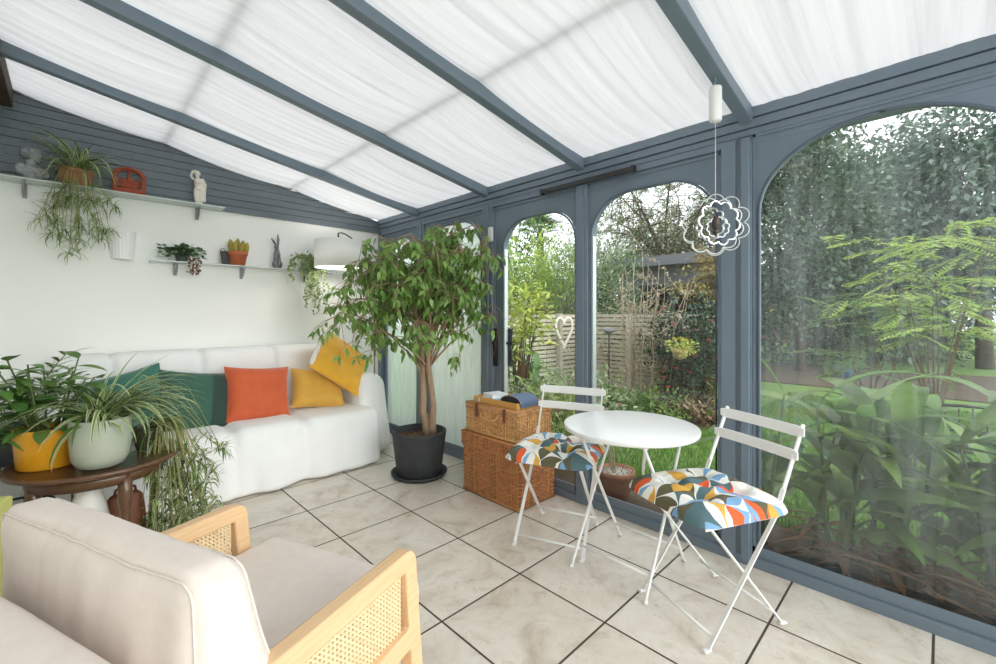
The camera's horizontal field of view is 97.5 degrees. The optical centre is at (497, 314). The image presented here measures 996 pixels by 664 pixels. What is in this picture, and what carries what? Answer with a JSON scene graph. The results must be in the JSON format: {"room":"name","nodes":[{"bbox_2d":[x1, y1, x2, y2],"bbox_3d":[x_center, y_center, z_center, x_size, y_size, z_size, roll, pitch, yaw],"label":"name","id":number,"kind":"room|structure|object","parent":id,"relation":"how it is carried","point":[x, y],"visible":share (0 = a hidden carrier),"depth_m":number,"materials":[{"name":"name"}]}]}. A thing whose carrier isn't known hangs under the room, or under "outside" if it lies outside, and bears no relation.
{"room":"sunroom","nodes":[
{"label":"sunroom","id":0,"kind":"room"},
{"bbox_2d":[0,423,23,467],"bbox_3d":[-2.238,0.609,2.035,0.210,0.160,0.210,0,0,-44],"label":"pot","id":1,"kind":"object","parent":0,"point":[6,453],"depth_m":1.96,"materials":[{"name":"grey"}]},
{"bbox_2d":[107,484,145,527],"bbox_3d":[-1.704,0.893,1.998,0.090,0.246,0.150,0,0,35],"label":"vase","id":2,"kind":"object","parent":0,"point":[138,502],"visible":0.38,"depth_m":2.00,"materials":[{"name":"brown"}]},
{"bbox_2d":[0,93,378,416],"bbox_3d":[-2.249,-0.117,3.651,2.910,2.820,0.120,0,0,-45],"label":"wall","id":3,"kind":"structure","parent":0,"point":[48,306],"depth_m":3.23,"materials":[{"name":"white paint"}]},
{"bbox_2d":[0,174,225,219],"bbox_3d":[-2.642,-0.791,3.059,1.240,0.100,0.171,0,0,-45],"label":"glass shelf","id":4,"kind":"object","parent":3,"relation":"attached to","point":[3,177],"visible":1,"depth_m":3.04,"materials":[{"name":"white"}]},
{"bbox_2d":[14,146,49,179],"bbox_3d":[-2.936,-0.946,2.752,0.096,0.213,0.158,0,0,31],"label":"bust","id":5,"kind":"object","parent":4,"relation":"on","point":[22,169],"visible":0.84,"depth_m":2.73,"materials":[{"name":"grey stone"}]},
{"bbox_2d":[12,124,129,264],"bbox_3d":[-2.728,-0.738,2.800,0.595,0.899,0.411,0,0,-39],"label":"spider plant","id":6,"kind":"object","parent":4,"relation":"on","point":[75,172],"visible":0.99,"depth_m":2.82,"materials":[{"name":"green plant"}]},
{"bbox_2d":[112,167,145,194],"bbox_3d":[-2.604,-0.938,3.085,0.184,0.193,0.045,0,0,-40],"label":"carved plaque","id":7,"kind":"object","parent":4,"relation":"on","point":[128,185],"visible":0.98,"depth_m":3.08,"materials":[{"name":"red ceramic"}]},
{"bbox_2d":[190,170,206,203],"bbox_3d":[-2.316,-0.976,3.375,0.109,0.273,0.061,0,0,-36],"label":"figurine","id":8,"kind":"object","parent":4,"relation":"on","point":[200,185],"visible":0.95,"depth_m":3.36,"materials":[{"name":"ceramic"}]},
{"bbox_2d":[108,230,136,259],"bbox_3d":[-2.666,-0.492,3.106,0.156,0.200,0.072,0,0,-45],"label":"wall light","id":9,"kind":"object","parent":3,"relation":"attached to","point":[123,248],"visible":0.92,"depth_m":3.08,"materials":[{"name":"white ceramic"}]},
{"bbox_2d":[0,91,380,233],"bbox_3d":[-2.186,-1.134,3.616,2.710,0.594,0.015,0,0,-45],"label":"wall paneling","id":10,"kind":"structure","parent":3,"relation":"attached to","point":[238,203],"depth_m":3.25,"materials":[{"name":"grey paint"}]},
{"bbox_2d":[148,259,337,281],"bbox_3d":[-2.044,-0.345,3.664,1.380,0.100,0.146,0,0,-45],"label":"glass shelf","id":11,"kind":"object","parent":3,"relation":"attached to","point":[175,263],"visible":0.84,"depth_m":3.54,"materials":[{"name":"white"}]},
{"bbox_2d":[156,242,207,274],"bbox_3d":[-2.381,-0.413,3.293,0.330,0.247,0.199,0,0,-45],"label":"trailing plant","id":12,"kind":"object","parent":11,"relation":"on","point":[181,255],"visible":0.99,"depth_m":3.28,"materials":[{"name":"green plant"}]},
{"bbox_2d":[227,251,247,265],"bbox_3d":[-2.122,-0.451,3.565,0.144,0.112,0.144,0,0,-44],"label":"pot","id":13,"kind":"object","parent":11,"relation":"on","point":[235,257],"depth_m":3.52,"materials":[{"name":"ceramic"}]},
{"bbox_2d":[227,238,248,265],"bbox_3d":[-2.119,-0.508,3.567,0.152,0.226,0.144,0,0,-45],"label":"cactus","id":14,"kind":"object","parent":11,"relation":"on","point":[238,253],"visible":0.99,"depth_m":3.52,"materials":[{"name":"ceramic"}]},
{"bbox_2d":[271,234,281,267],"bbox_3d":[-1.903,-0.543,3.775,0.073,0.300,0.088,0,0,37],"label":"figurine","id":15,"kind":"object","parent":11,"relation":"on","point":[276,263],"visible":0.96,"depth_m":3.75,"materials":[{"name":"grey metal"}]},
{"bbox_2d":[287,251,330,314],"bbox_3d":[-1.713,-0.280,3.911,0.389,0.580,0.176,0,0,-45],"label":"trailing plant","id":16,"kind":"object","parent":11,"relation":"on","point":[303,260],"visible":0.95,"depth_m":3.88,"materials":[{"name":"green plant"}]},
{"bbox_2d":[0,0,752,216],"bbox_3d":[-0.278,-1.190,1.738,2.840,0.565,5.370,0,0,-45],"label":"roof beams","id":17,"kind":"structure","parent":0,"point":[680,13],"depth_m":2.22,"materials":[{"name":"grey paint"}]},
{"bbox_2d":[5,58,403,219],"bbox_3d":[-1.923,-1.195,3.411,2.562,0.448,0.663,0,0,-45],"label":"blind","id":18,"kind":"object","parent":17,"relation":"attached to","point":[32,83],"visible":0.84,"depth_m":3.12,"materials":[{"name":"white fabric"}]},
{"bbox_2d":[0,0,470,207],"bbox_3d":[-1.341,-1.194,2.818,2.562,0.451,0.882,0,0,-45],"label":"blind","id":19,"kind":"object","parent":17,"relation":"attached to","point":[74,35],"visible":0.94,"depth_m":2.48,"materials":[{"name":"white fabric"}]},
{"bbox_2d":[121,0,564,186],"bbox_3d":[-0.703,-1.196,2.169,2.562,0.447,0.822,0,0,-45],"label":"blind","id":20,"kind":"object","parent":17,"relation":"attached to","point":[314,48],"visible":0.95,"depth_m":2.15,"materials":[{"name":"white fabric"}]},
{"bbox_2d":[364,0,731,157],"bbox_3d":[-0.064,-1.194,1.518,2.562,0.451,0.887,0,0,-45],"label":"blind","id":21,"kind":"object","parent":17,"relation":"attached to","point":[596,76],"visible":0.93,"depth_m":1.87,"materials":[{"name":"white fabric"}]},
{"bbox_2d":[709,76,721,123],"bbox_3d":[0.894,-0.894,1.797,0.049,0.205,0.049,0,0,-45],"label":"motor","id":22,"kind":"object","parent":17,"relation":"hanging from","point":[715,91],"visible":0.95,"depth_m":1.78,"materials":[{"name":"white plastic"}]},
{"bbox_2d":[688,0,995,105],"bbox_3d":[0.595,-1.192,0.848,2.562,0.454,0.877,0,0,-45],"label":"blind","id":23,"kind":"object","parent":17,"relation":"attached to","point":[773,49],"visible":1,"depth_m":1.56,"materials":[{"name":"white fabric"}]},
{"bbox_2d":[158,433,995,663],"bbox_3d":[-0.310,1.253,1.707,2.950,0.120,5.570,0,0,-45],"label":"floor","id":24,"kind":"structure","parent":0,"point":[484,598],"depth_m":1.90,"materials":[{"name":"tile"}]},
{"bbox_2d":[0,468,55,500],"bbox_3d":[-2.238,0.928,2.035,0.252,0.530,0.252,0,0,-45],"label":"plant stand","id":25,"kind":"object","parent":24,"relation":"on","point":[43,496],"visible":0.08,"depth_m":2.12,"materials":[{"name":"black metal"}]},
{"bbox_2d":[0,347,143,467],"bbox_3d":[-2.145,0.425,2.121,0.673,0.526,0.914,0,0,-45],"label":"palm","id":26,"kind":"object","parent":25,"relation":"on","point":[6,451],"visible":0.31,"depth_m":1.96,"materials":[{"name":"green"}]},
{"bbox_2d":[0,438,182,531],"bbox_3d":[-1.793,0.916,1.967,0.610,0.553,0.610,0,0,-45],"label":"side table","id":27,"kind":"object","parent":24,"relation":"on","point":[68,479],"visible":0.28,"depth_m":1.80,"materials":[{"name":"brown wood"}]},
{"bbox_2d":[0,351,109,472],"bbox_3d":[-1.925,0.402,1.839,0.500,0.482,0.392,0,0,-7],"label":"potted plant","id":28,"kind":"object","parent":27,"relation":"on","point":[28,460],"visible":0.84,"depth_m":1.79,"materials":[{"name":"green plant"}]},
{"bbox_2d":[71,489,109,513],"bbox_3d":[-1.752,0.876,1.868,0.156,0.280,0.156,0,0,-45],"label":"vase","id":29,"kind":"object","parent":27,"relation":"on","point":[95,499],"visible":0.29,"depth_m":1.84,"materials":[{"name":"white ceramic"}]},
{"bbox_2d":[0,352,220,471],"bbox_3d":[-1.618,0.448,1.899,0.841,0.539,0.637,0,0,-45],"label":"spider plant","id":30,"kind":"object","parent":27,"relation":"on","point":[101,436],"visible":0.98,"depth_m":1.81,"materials":[{"name":"green plant"}]},
{"bbox_2d":[131,399,238,547],"bbox_3d":[-1.551,0.798,2.075,0.581,0.780,0.444,0,0,6],"label":"spider plant","id":31,"kind":"object","parent":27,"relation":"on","point":[152,439],"visible":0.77,"depth_m":2.06,"materials":[{"name":"green plant"}]},
{"bbox_2d":[0,343,390,517],"bbox_3d":[-1.914,0.725,3.176,2.410,0.925,1.000,0,0,-45],"label":"sofa","id":32,"kind":"object","parent":24,"relation":"on","point":[277,452],"visible":0.36,"depth_m":3.12,"materials":[{"name":"fabric"}]},
{"bbox_2d":[72,363,159,426],"bbox_3d":[-2.336,0.563,2.748,0.519,0.485,0.205,0,0,-42],"label":"cushion","id":33,"kind":"object","parent":32,"relation":"on","point":[153,369],"visible":0.18,"depth_m":2.75,"materials":[{"name":"teal fabric"}]},
{"bbox_2d":[153,369,227,431],"bbox_3d":[-2.061,0.588,2.967,0.229,0.455,0.509,0,0,40],"label":"cushion","id":34,"kind":"object","parent":32,"relation":"on","point":[213,386],"visible":0.62,"depth_m":2.94,"materials":[{"name":"green fabric"}]},
{"bbox_2d":[224,367,289,422],"bbox_3d":[-1.778,0.588,3.243,0.222,0.423,0.486,0,0,42],"label":"cushion","id":35,"kind":"object","parent":32,"relation":"on","point":[253,393],"visible":0.96,"depth_m":3.17,"materials":[{"name":"orange fabric"}]},
{"bbox_2d":[291,368,343,407],"bbox_3d":[-1.478,0.608,3.594,0.449,0.343,0.240,0,0,-37],"label":"cushion","id":36,"kind":"object","parent":32,"relation":"on","point":[311,388],"visible":0.88,"depth_m":3.51,"materials":[{"name":"yellow fabric"}]},
{"bbox_2d":[308,328,368,397],"bbox_3d":[-1.321,0.408,3.692,0.637,0.582,0.298,0,0,-45],"label":"cushion","id":37,"kind":"object","parent":32,"relation":"on","point":[347,376],"visible":0.83,"depth_m":3.60,"materials":[{"name":"yellow fabric"}]},
{"bbox_2d":[0,497,422,663],"bbox_3d":[-0.661,0.793,1.006,0.705,0.799,0.826,0,0,24],"label":"armchair","id":38,"kind":"object","parent":24,"relation":"on","point":[81,585],"visible":1,"depth_m":0.80,"materials":[{"name":"fabric"}]},
{"bbox_2d":[0,496,12,596],"bbox_3d":[-1.807,0.925,1.531,0.120,0.535,0.084,0,0,-20],"label":"cushion","id":39,"kind":"object","parent":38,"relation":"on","point":[6,502],"visible":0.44,"depth_m":1.54,"materials":[{"name":"yellow"}]},
{"bbox_2d":[1,497,268,663],"bbox_3d":[-0.725,0.591,0.870,0.699,0.395,0.223,0,0,24],"label":"cushion","id":40,"kind":"object","parent":38,"relation":"on","point":[127,592],"depth_m":0.73,"materials":[{"name":"fabric"}]},
{"bbox_2d":[235,537,418,663],"bbox_3d":[-0.635,0.818,1.046,0.604,0.177,0.732,0,0,24],"label":"seat cushion","id":41,"kind":"object","parent":38,"relation":"on","point":[290,582],"depth_m":1.21,"materials":[{"name":"fabric"}]},
{"bbox_2d":[314,232,374,366],"bbox_3d":[-1.300,0.232,4.048,0.393,1.921,0.860,0,0,26],"label":"floor lamp","id":42,"kind":"object","parent":24,"relation":"on","point":[331,253],"visible":0.71,"depth_m":3.67,"materials":[{"name":"fabric"}]},
{"bbox_2d":[391,464,446,483],"bbox_3d":[-0.587,1.177,3.258,0.414,0.032,0.414,0,0,-45],"label":"saucer","id":43,"kind":"object","parent":24,"relation":"on","point":[444,468],"visible":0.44,"depth_m":3.12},
{"bbox_2d":[307,219,511,479],"bbox_3d":[-0.653,0.229,3.189,1.386,1.899,0.979,0,0,-18],"label":"fig","id":44,"kind":"object","parent":43,"relation":"on","point":[434,291],"visible":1,"depth_m":3.08,"materials":[{"name":"plant"}]},
{"bbox_2d":[392,423,445,479],"bbox_3d":[-0.587,1.020,3.258,0.403,0.318,0.403,0,0,-44],"label":"pot","id":45,"kind":"object","parent":43,"relation":"on","point":[418,450],"depth_m":3.11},
{"bbox_2d":[461,429,554,512],"bbox_3d":[0.066,0.992,2.929,0.365,0.405,0.549,0,0,-45],"label":"wicker hamper","id":46,"kind":"object","parent":24,"relation":"on","point":[488,474],"visible":0.52,"depth_m":2.78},
{"bbox_2d":[465,400,551,443],"bbox_3d":[0.054,0.690,2.917,0.360,0.198,0.501,0,0,-45],"label":"wicker hamper","id":47,"kind":"object","parent":46,"relation":"on","point":[513,426],"visible":0.75,"depth_m":2.77,"materials":[{"name":"brown wicker"}]},
{"bbox_2d":[474,393,540,410],"bbox_3d":[0.057,0.572,2.902,0.230,0.042,0.400,0,0,-45],"label":"bamboo tray","id":48,"kind":"object","parent":47,"relation":"on","point":[512,406],"visible":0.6,"depth_m":2.80,"materials":[{"name":"brown wood"}]},
{"bbox_2d":[500,392,538,408],"bbox_3d":[0.138,0.549,2.814,0.178,0.075,0.182,0,0,-45],"label":"case","id":49,"kind":"object","parent":48,"relation":"on","point":[525,399],"visible":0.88,"depth_m":2.76,"materials":[{"name":"blue fabric"}]},
{"bbox_2d":[511,383,605,562],"bbox_3d":[0.346,0.809,2.399,0.396,0.768,0.499,0,0,25],"label":"bistro chair","id":50,"kind":"object","parent":24,"relation":"on","point":[545,388],"visible":0.5,"depth_m":2.51,"materials":[{"name":"white metal"}]},
{"bbox_2d":[505,432,604,470],"bbox_3d":[0.312,0.710,2.329,0.462,0.081,0.463,0,0,25],"label":"seat pad","id":51,"kind":"object","parent":50,"relation":"on","point":[546,449],"visible":0.96,"depth_m":2.21,"materials":[{"name":"fabric"}]},
{"bbox_2d":[564,410,700,603],"bbox_3d":[0.628,0.862,2.082,0.620,0.674,0.620,0,0,-45],"label":"bistro table","id":52,"kind":"object","parent":24,"relation":"on","point":[645,431],"visible":0.98,"depth_m":2.01,"materials":[{"name":"white metal"}]},
{"bbox_2d":[637,406,804,654],"bbox_3d":[0.899,0.809,1.786,0.499,0.768,0.396,0,0,-19],"label":"bistro chair","id":53,"kind":"object","parent":24,"relation":"on","point":[788,428],"visible":0.55,"depth_m":1.74,"materials":[{"name":"white metal"}]},
{"bbox_2d":[629,468,787,528],"bbox_3d":[0.825,0.710,1.760,0.463,0.081,0.462,0,0,-19],"label":"seat pad","id":54,"kind":"object","parent":53,"relation":"on","point":[703,498],"visible":1,"depth_m":1.65,"materials":[{"name":"fabric"}]},
{"bbox_2d":[378,34,995,656],"bbox_3d":[0.672,0.118,2.673,0.134,2.190,5.370,0,0,-45],"label":"frame","id":55,"kind":"structure","parent":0,"point":[976,57],"depth_m":2.11,"materials":[{"name":"grey paint"}]},
{"bbox_2d":[383,228,416,428],"bbox_3d":[-0.945,0.171,4.311,0.063,1.955,0.625,0,0,-45],"label":"window","id":56,"kind":"structure","parent":55,"relation":"in","point":[400,380],"depth_m":4.35,"materials":[{"name":"glass"}]},
{"bbox_2d":[424,212,481,453],"bbox_3d":[-0.372,0.171,3.728,0.063,1.955,0.790,0,0,-45],"label":"window","id":57,"kind":"structure","parent":55,"relation":"in","point":[451,394],"depth_m":3.70,"materials":[{"name":"glass"}]},
{"bbox_2d":[492,188,575,492],"bbox_3d":[0.241,0.171,3.073,0.106,1.955,0.765,0,0,-45],"label":"door","id":58,"kind":"structure","parent":55,"relation":"in","point":[507,218],"depth_m":3.27,"materials":[{"name":"grey paint"}]},
{"bbox_2d":[539,165,635,195],"bbox_3d":[0.533,-0.825,2.718,0.034,0.037,0.690,0,0,-45],"label":"track","id":59,"kind":"object","parent":55,"relation":"attached to","point":[632,168],"visible":1,"depth_m":2.67,"materials":[{"name":"grey"}]},
{"bbox_2d":[589,152,720,543],"bbox_3d":[0.861,0.171,2.473,0.063,1.955,0.778,0,0,-45],"label":"window","id":60,"kind":"structure","parent":55,"relation":"in","point":[700,171],"depth_m":2.46,"materials":[{"name":"grey paint"}]},
{"bbox_2d":[753,71,995,641],"bbox_3d":[1.558,0.148,1.763,0.064,2.000,0.932,0,0,-45],"label":"window","id":61,"kind":"structure","parent":55,"relation":"in","point":[769,157],"depth_m":1.92,"materials":[{"name":"grey paint"}]},
{"bbox_2d":[682,121,749,255],"bbox_3d":[0.892,-0.516,1.802,0.247,0.552,0.099,0,0,18],"label":"spinner","id":62,"kind":"object","parent":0,"point":[715,221],"visible":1,"depth_m":1.79,"materials":[{"name":"white plastic"}]},
{"bbox_2d":[508,333,995,580],"bbox_3d":[15.170,1.353,18.412,42.550,0.200,85.000,0,0,-45],"label":"lawn","id":63,"kind":"structure","parent":0,"point":[969,369],"depth_m":6.99,"materials":[{"name":"green plant"}]},
{"bbox_2d":[508,279,563,393],"bbox_3d":[0.278,0.419,4.619,0.889,1.674,0.948,0,0,-45],"label":"shrub","id":64,"kind":"object","parent":63,"relation":"on","point":[523,329],"visible":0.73,"depth_m":4.55,"materials":[{"name":"green plant"}]},
{"bbox_2d":[515,213,562,354],"bbox_3d":[1.289,-0.961,13.039,1.589,4.432,1.516,0,0,-37],"label":"fan palm","id":65,"kind":"object","parent":63,"relation":"on","point":[537,218],"visible":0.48,"depth_m":12.85,"materials":[{"name":"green plant"}]},
{"bbox_2d":[508,216,572,358],"bbox_3d":[0.364,-0.931,12.081,4.730,4.409,4.107,0,0,-41],"label":"tree","id":66,"kind":"object","parent":63,"relation":"on","point":[528,248],"visible":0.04,"depth_m":11.36,"materials":[{"name":"green plant"}]},
{"bbox_2d":[508,293,574,385],"bbox_3d":[0.848,0.427,6.863,0.956,1.657,3.097,0,0,43],"label":"bush","id":67,"kind":"object","parent":63,"relation":"on","point":[565,312],"visible":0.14,"depth_m":6.79,"materials":[{"name":"green plant"}]},
{"bbox_2d":[508,314,574,399],"bbox_3d":[0.340,0.623,5.696,3.040,1.260,0.088,0,0,-45],"label":"fence","id":68,"kind":"object","parent":63,"relation":"on","point":[559,350],"visible":0.14,"depth_m":6.17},
{"bbox_2d":[555,317,573,349],"bbox_3d":[0.923,0.269,6.095,0.270,0.470,0.033,0,0,-7],"label":"heart ornament","id":69,"kind":"object","parent":68,"relation":"hanging from","point":[558,318],"visible":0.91,"depth_m":6.08,"materials":[{"name":"white"}]},
{"bbox_2d":[508,232,610,387],"bbox_3d":[0.309,-0.076,7.093,2.561,2.659,2.910,0,0,-45],"label":"bamboo","id":70,"kind":"object","parent":63,"relation":"on","point":[512,271],"visible":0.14,"depth_m":6.90,"materials":[{"name":"green plant"}]},
{"bbox_2d":[508,215,627,384],"bbox_3d":[1.073,-0.184,8.158,3.165,2.875,2.403,0,0,-39],"label":"bamboo","id":71,"kind":"object","parent":63,"relation":"on","point":[546,231],"visible":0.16,"depth_m":7.48,"materials":[{"name":"green plant"}]},
{"bbox_2d":[531,359,637,454],"bbox_3d":[0.771,0.763,3.966,0.952,1.004,1.116,0,0,-45],"label":"flowering plant","id":72,"kind":"object","parent":63,"relation":"on","point":[598,402],"visible":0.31,"depth_m":3.89,"materials":[{"name":"green plant"}]},
{"bbox_2d":[522,206,659,376],"bbox_3d":[1.431,-0.441,7.300,2.562,3.406,2.631,0,0,8],"label":"tree","id":73,"kind":"object","parent":63,"relation":"on","point":[619,238],"visible":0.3,"depth_m":7.08,"materials":[{"name":"green plant"}]},
{"bbox_2d":[569,221,660,381],"bbox_3d":[1.933,-0.147,7.558,1.513,2.812,1.531,0,0,-39],"label":"leafy shrub","id":74,"kind":"object","parent":63,"relation":"on","point":[605,297],"visible":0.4,"depth_m":7.41,"materials":[{"name":"green plant"}]},
{"bbox_2d":[596,379,661,410],"bbox_3d":[1.482,1.028,5.173,0.703,0.504,0.832,0,0,-45],"label":"plant","id":75,"kind":"object","parent":63,"relation":"on","point":[626,393],"visible":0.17,"depth_m":5.10,"materials":[{"name":"green plant"}]},
{"bbox_2d":[604,387,667,413],"bbox_3d":[1.540,1.031,4.872,0.714,0.462,0.652,0,0,-45],"label":"plant","id":76,"kind":"object","parent":63,"relation":"on","point":[639,408],"visible":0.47,"depth_m":4.85,"materials":[{"name":"green plant"}]},
{"bbox_2d":[596,314,717,411],"bbox_3d":[2.105,0.623,5.939,0.088,1.260,2.150,0,0,-45],"label":"fence","id":77,"kind":"object","parent":63,"relation":"on","point":[629,355],"visible":0.14,"depth_m":6.17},
{"bbox_2d":[663,319,699,418],"bbox_3d":[2.054,0.641,4.908,0.400,1.184,0.411,0,0,25],"label":"hanging basket","id":78,"kind":"object","parent":63,"relation":"on","point":[679,353],"visible":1,"depth_m":4.86,"materials":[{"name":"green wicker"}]},
{"bbox_2d":[672,348,688,359],"bbox_3d":[2.041,0.448,4.900,0.180,0.130,0.180,0,0,-44],"label":"basket","id":79,"kind":"object","parent":78,"relation":"on","point":[681,353],"depth_m":4.84,"materials":[{"name":"yellow wicker"}]},
{"bbox_2d":[610,250,762,386],"bbox_3d":[3.474,0.118,7.977,1.562,2.270,2.310,0,0,-45],"label":"garden shed","id":80,"kind":"object","parent":63,"relation":"on","point":[670,262],"visible":0.1,"depth_m":7.67,"materials":[{"name":"grey wood"}]},
{"bbox_2d":[662,237,776,394],"bbox_3d":[3.078,0.053,6.320,0.953,2.406,1.542,0,0,-18],"label":"maple tree","id":81,"kind":"object","parent":63,"relation":"on","point":[711,291],"visible":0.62,"depth_m":6.40,"materials":[{"name":"brown plant"}]},
{"bbox_2d":[654,191,873,356],"bbox_3d":[7.903,-1.505,13.890,6.712,6.852,5.884,0,0,-32],"label":"evergreen tree","id":82,"kind":"object","parent":63,"relation":"on","point":[764,330],"visible":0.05,"depth_m":13.19,"materials":[{"name":"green plant"}]},
{"bbox_2d":[542,351,995,428],"bbox_3d":[5.702,1.243,5.604,10.010,0.020,16.000,0,0,-45],"label":"soil","id":83,"kind":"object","parent":63,"relation":"on","point":[785,373],"visible":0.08,"depth_m":8.13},
{"bbox_2d":[508,322,572,422],"bbox_3d":[0.392,0.645,4.968,1.010,1.196,1.263,0,0,-45],"label":"lily","id":84,"kind":"object","parent":83,"relation":"on","point":[535,365],"visible":0.22,"depth_m":4.87,"materials":[{"name":"green plant"}]},
{"bbox_2d":[528,209,664,322],"bbox_3d":[2.678,-0.968,12.260,4.518,4.455,4.437,0,0,25],"label":"tree","id":85,"kind":"object","parent":83,"relation":"on","point":[629,209],"visible":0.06,"depth_m":12.39,"materials":[{"name":"green plant"}]},
{"bbox_2d":[559,225,713,413],"bbox_3d":[1.883,0.107,5.659,1.877,2.265,1.827,0,0,20],"label":"bare shrub","id":86,"kind":"object","parent":83,"relation":"on","point":[623,312],"visible":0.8,"depth_m":5.39,"materials":[{"name":"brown plant"}]},
{"bbox_2d":[631,384,693,420],"bbox_3d":[1.924,1.040,5.040,0.870,0.430,0.714,0,0,-45],"label":"plant","id":87,"kind":"object","parent":83,"relation":"on","point":[673,413],"visible":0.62,"depth_m":4.97,"materials":[{"name":"green plant"}]},
{"bbox_2d":[637,292,708,415],"bbox_3d":[2.111,0.508,5.317,0.721,1.552,0.922,0,0,-45],"label":"camellia","id":88,"kind":"object","parent":83,"relation":"on","point":[673,380],"visible":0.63,"depth_m":5.29,"materials":[{"name":"green plant"}]},
{"bbox_2d":[657,286,717,417],"bbox_3d":[2.404,0.452,5.156,1.030,1.572,0.800,0,0,37],"label":"camellia","id":89,"kind":"object","parent":83,"relation":"on","point":[703,333],"visible":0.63,"depth_m":5.07,"materials":[{"name":"green plant"}]},
{"bbox_2d":[658,388,717,425],"bbox_3d":[2.304,1.054,4.955,0.803,0.428,0.787,0,0,-45],"label":"plant","id":90,"kind":"object","parent":83,"relation":"on","point":[696,411],"visible":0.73,"depth_m":4.92,"materials":[{"name":"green plant"}]},
{"bbox_2d":[539,133,838,267],"bbox_3d":[3.740,-1.466,9.782,5.692,5.443,5.599,0,0,4],"label":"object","id":91,"kind":"object","parent":83,"relation":"on","point":[676,244],"visible":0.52,"depth_m":9.36,"materials":[{"name":"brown plant"}]},
{"bbox_2d":[691,121,936,371],"bbox_3d":[6.614,-1.803,9.600,3.953,6.124,4.228,0,0,-15],"label":"broadleaf tree","id":92,"kind":"object","parent":83,"relation":"on","point":[800,277],"visible":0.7,"depth_m":8.71,"materials":[{"name":"green plant"}]},
{"bbox_2d":[550,392,995,585],"bbox_3d":[3.331,1.230,4.570,5.228,0.045,4.672,0,0,-45],"label":"grass","id":93,"kind":"structure","parent":63,"relation":"on","point":[978,567],"depth_m":3.69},
{"bbox_2d":[554,468,995,626],"bbox_3d":[1.379,1.247,2.477,0.520,0.012,7.600,0,0,-45],"label":"flower bed","id":94,"kind":"object","parent":63,"relation":"on","point":[568,476],"depth_m":2.14,"materials":[{"name":"soil"}]},
{"bbox_2d":[508,348,608,469],"bbox_3d":[0.468,0.786,3.565,0.936,1.019,1.030,0,0,-33],"label":"leafy plant","id":95,"kind":"object","parent":94,"relation":"on","point":[566,398],"visible":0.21,"depth_m":3.57,"materials":[{"name":"green plant"}]},
{"bbox_2d":[597,444,634,500],"bbox_3d":[0.802,1.032,2.978,0.261,0.417,0.258,0,0,-45],"label":"pot","id":96,"kind":"object","parent":94,"relation":"on","point":[615,478],"visible":0.95,"depth_m":2.91,"materials":[{"name":"ceramic"}]},
{"bbox_2d":[686,326,995,587],"bbox_3d":[1.797,0.654,2.317,0.942,1.176,1.308,0,0,-45],"label":"plant","id":97,"kind":"object","parent":94,"relation":"on","point":[840,479],"visible":0.84,"depth_m":2.10,"materials":[{"name":"green plant"}]},
{"bbox_2d":[765,510,995,622],"bbox_3d":[2.129,1.194,1.824,0.723,0.353,1.802,0,0,-45],"label":"soil","id":98,"kind":"object","parent":94,"relation":"on","point":[928,581],"visible":0.76,"depth_m":1.96,"materials":[{"name":"soil"}]},
{"bbox_2d":[805,375,995,598],"bbox_3d":[2.201,0.738,2.026,1.257,1.010,1.103,0,0,0],"label":"plant","id":99,"kind":"object","parent":94,"relation":"on","point":[942,459],"visible":0.66,"depth_m":1.97,"materials":[{"name":"green plant"}]},
{"bbox_2d":[903,403,995,524],"bbox_3d":[2.557,0.753,1.600,1.020,0.978,1.586,0,0,-45],"label":"lily","id":100,"kind":"object","parent":94,"relation":"on","point":[979,501],"visible":0.62,"depth_m":1.85,"materials":[{"name":"green plant"}]},
{"bbox_2d":[761,264,906,369],"bbox_3d":[7.623,0.140,10.383,3.337,3.254,4.616,0,0,18],"label":"shrub","id":101,"kind":"object","parent":63,"relation":"on","point":[835,343],"visible":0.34,"depth_m":9.84,"materials":[{"name":"green plant"}]},
{"bbox_2d":[787,291,995,394],"bbox_3d":[4.753,0.492,5.562,1.962,1.542,2.034,0,0,-45],"label":"feathery shrub","id":102,"kind":"object","parent":63,"relation":"on","point":[865,350],"visible":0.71,"depth_m":5.40,"materials":[{"name":"green plant"}]},
{"bbox_2d":[806,111,995,366],"bbox_3d":[10.289,-1.809,11.497,4.232,7.341,5.591,0,0,35],"label":"conifer","id":103,"kind":"object","parent":63,"relation":"on","point":[903,127],"visible":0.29,"depth_m":10.40,"materials":[{"name":"green plant"}]},
{"bbox_2d":[820,217,995,407],"bbox_3d":[4.682,0.150,4.639,2.434,2.211,1.997,0,0,-45],"label":"feathery shrub","id":104,"kind":"object","parent":63,"relation":"on","point":[949,239],"visible":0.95,"depth_m":4.59,"materials":[{"name":"green plant"}]},
{"bbox_2d":[847,291,995,365],"bbox_3d":[11.753,0.073,11.903,6.017,3.482,4.102,0,0,-36],"label":"shrub","id":105,"kind":"object","parent":63,"relation":"on","point":[957,356],"visible":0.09,"depth_m":11.09,"materials":[{"name":"green plant"}]},
{"bbox_2d":[875,107,995,369],"bbox_3d":[11.268,-1.999,10.143,4.412,6.514,4.520,0,0,43],"label":"tree","id":106,"kind":"object","parent":63,"relation":"on","point":[984,146],"visible":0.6,"depth_m":9.78,"materials":[{"name":"green plant"}]},
{"bbox_2d":[913,403,989,466],"bbox_3d":[3.395,0.957,3.042,0.860,0.593,0.348,0,0,25],"label":"garden bench","id":107,"kind":"object","parent":63,"relation":"on","point":[915,460],"visible":0.11,"depth_m":3.18,"materials":[{"name":"black metal"}]},
{"bbox_3d":[-1.299,-0.087,0.665,0.120,2.760,5.470,0,0,-45],"label":"wall","id":108,"kind":"structure","parent":0,"visible":0},
{"bbox_2d":[0,53,12,107],"bbox_3d":[-1.230,-1.359,0.789,0.149,0.125,5.350,0,0,-45],"label":"trim","id":109,"kind":"structure","parent":108,"relation":"attached to","point":[6,90],"depth_m":2.54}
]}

